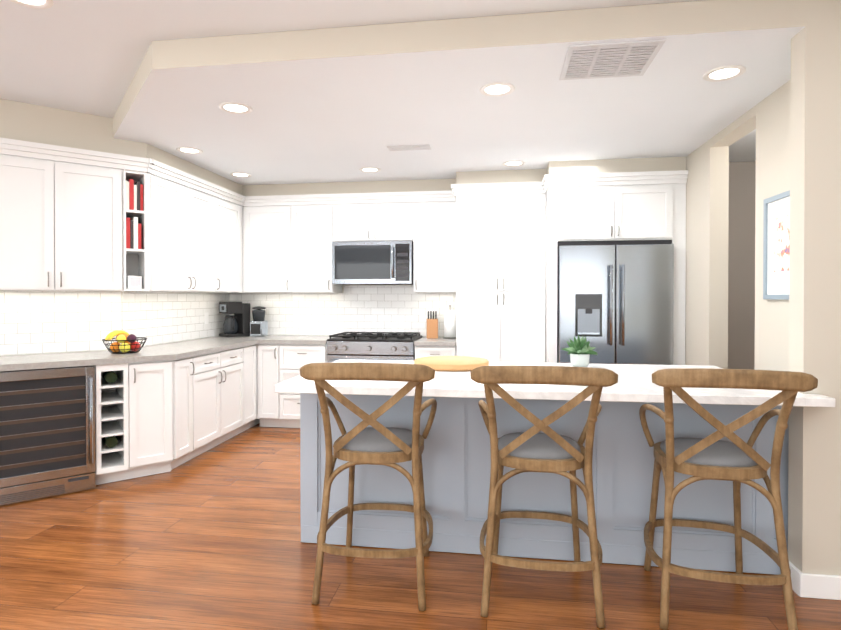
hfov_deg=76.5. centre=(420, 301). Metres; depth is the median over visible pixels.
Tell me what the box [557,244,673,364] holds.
fridge
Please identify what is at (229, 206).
upper cabinet
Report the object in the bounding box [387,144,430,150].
ceiling vent
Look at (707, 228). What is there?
wall
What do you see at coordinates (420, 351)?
base cabinet
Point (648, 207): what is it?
cabinet
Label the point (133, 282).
speaker
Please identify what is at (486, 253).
tall cabinet
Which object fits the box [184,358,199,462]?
base cabinet
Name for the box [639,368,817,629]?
stool
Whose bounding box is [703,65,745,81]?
recessed light
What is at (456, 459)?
kitchen island
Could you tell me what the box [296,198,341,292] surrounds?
upper cabinet
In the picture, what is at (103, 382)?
base cabinet
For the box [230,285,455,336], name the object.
backsplash
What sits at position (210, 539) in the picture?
floor
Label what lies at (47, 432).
wine cooler
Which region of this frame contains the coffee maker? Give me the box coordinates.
[219,302,249,336]
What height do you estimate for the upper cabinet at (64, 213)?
0.966 m
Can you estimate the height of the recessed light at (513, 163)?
0.006 m
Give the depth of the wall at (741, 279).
5.35 m
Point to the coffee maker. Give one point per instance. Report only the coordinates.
(237, 324)
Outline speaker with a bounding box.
[126,276,141,288]
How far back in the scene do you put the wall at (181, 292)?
5.01 m
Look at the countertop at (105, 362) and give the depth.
3.94 m
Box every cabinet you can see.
[0,138,135,290]
[95,374,111,484]
[112,358,183,481]
[136,166,171,291]
[172,174,195,292]
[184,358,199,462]
[196,182,219,292]
[200,346,247,453]
[220,194,239,292]
[248,198,295,292]
[248,346,255,428]
[264,346,279,426]
[280,342,326,427]
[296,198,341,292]
[332,198,415,241]
[413,194,455,292]
[415,346,455,358]
[456,186,547,362]
[542,170,687,364]
[548,178,675,249]
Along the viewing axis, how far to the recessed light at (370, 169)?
5.03 m
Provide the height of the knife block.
0.280 m
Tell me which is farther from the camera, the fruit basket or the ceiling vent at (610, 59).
the fruit basket
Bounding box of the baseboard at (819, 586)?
[795,569,840,599]
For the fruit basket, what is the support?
on the countertop at (105, 362)
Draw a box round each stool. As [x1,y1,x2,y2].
[300,362,436,610]
[471,365,617,627]
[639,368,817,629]
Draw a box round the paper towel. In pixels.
[443,305,455,338]
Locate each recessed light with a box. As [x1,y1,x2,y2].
[10,0,53,8]
[176,147,202,153]
[218,102,251,113]
[230,172,250,176]
[359,167,380,172]
[479,82,514,96]
[503,160,524,166]
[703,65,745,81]
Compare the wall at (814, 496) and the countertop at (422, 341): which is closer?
the wall at (814, 496)
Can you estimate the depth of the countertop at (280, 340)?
5.39 m
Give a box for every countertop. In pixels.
[0,335,275,377]
[260,335,332,345]
[275,359,818,406]
[414,338,455,345]
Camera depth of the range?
5.26 m
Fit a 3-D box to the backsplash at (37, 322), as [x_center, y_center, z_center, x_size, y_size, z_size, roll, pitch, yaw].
[-4.454,0.169,2.876,4.997,0.474,0.007,0,1,-37]
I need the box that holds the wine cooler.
[0,365,95,505]
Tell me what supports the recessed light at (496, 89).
in the ceiling at (337, 104)
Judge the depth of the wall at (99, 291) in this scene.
4.33 m
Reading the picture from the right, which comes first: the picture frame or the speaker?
the picture frame
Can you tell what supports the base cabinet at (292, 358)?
on the floor
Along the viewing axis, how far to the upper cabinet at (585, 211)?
4.65 m
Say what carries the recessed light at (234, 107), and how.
in the ceiling at (337, 104)
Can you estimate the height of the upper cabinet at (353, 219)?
0.430 m
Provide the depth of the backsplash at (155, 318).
5.04 m
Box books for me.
[126,179,142,248]
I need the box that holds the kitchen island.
[300,394,834,574]
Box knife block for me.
[426,311,437,338]
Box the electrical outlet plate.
[205,312,208,323]
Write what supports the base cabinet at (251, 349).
on the floor
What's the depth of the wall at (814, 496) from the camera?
2.38 m
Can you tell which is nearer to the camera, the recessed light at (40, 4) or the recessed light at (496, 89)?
the recessed light at (40, 4)
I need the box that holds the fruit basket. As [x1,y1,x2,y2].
[102,330,146,353]
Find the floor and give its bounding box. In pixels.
[0,423,840,629]
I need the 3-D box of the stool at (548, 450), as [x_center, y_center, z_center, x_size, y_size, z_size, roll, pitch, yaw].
[0.533,0.790,2.421,0.586,1.067,0.588,0,0,8]
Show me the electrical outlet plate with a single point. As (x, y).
(206, 314)
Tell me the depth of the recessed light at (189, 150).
4.38 m
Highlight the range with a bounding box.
[327,332,421,362]
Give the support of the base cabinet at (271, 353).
on the floor
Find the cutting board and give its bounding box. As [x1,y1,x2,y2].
[414,356,488,370]
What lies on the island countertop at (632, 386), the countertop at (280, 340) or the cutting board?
the cutting board
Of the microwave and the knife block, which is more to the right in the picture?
the knife block
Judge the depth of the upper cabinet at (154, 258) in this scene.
4.29 m
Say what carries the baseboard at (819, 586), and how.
attached to the wall at (814, 496)
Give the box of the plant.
[561,335,597,366]
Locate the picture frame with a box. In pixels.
[763,190,789,299]
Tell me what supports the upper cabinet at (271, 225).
attached to the wall at (741, 279)
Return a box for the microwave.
[332,241,412,284]
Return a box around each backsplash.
[0,291,121,355]
[122,292,228,346]
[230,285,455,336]
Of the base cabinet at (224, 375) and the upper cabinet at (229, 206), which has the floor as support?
the base cabinet at (224, 375)
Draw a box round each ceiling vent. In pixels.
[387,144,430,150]
[559,39,665,79]
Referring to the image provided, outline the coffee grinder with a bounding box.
[250,306,267,336]
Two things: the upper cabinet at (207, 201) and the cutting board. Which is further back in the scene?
the upper cabinet at (207, 201)
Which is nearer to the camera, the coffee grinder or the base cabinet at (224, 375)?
the base cabinet at (224, 375)
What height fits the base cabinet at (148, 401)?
0.865 m
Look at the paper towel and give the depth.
5.53 m
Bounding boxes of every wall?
[6,291,121,355]
[122,291,215,344]
[229,161,755,369]
[685,79,790,370]
[788,0,840,575]
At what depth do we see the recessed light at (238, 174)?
5.24 m
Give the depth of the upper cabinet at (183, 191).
4.66 m
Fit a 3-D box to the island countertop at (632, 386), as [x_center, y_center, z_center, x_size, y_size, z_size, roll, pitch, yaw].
[0.565,0.428,2.993,2.440,0.040,1.090,0,0,8]
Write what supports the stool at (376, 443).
on the floor
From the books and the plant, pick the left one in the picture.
the books
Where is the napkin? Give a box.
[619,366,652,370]
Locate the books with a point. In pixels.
(134, 196)
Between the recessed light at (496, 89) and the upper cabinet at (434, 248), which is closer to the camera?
the recessed light at (496, 89)

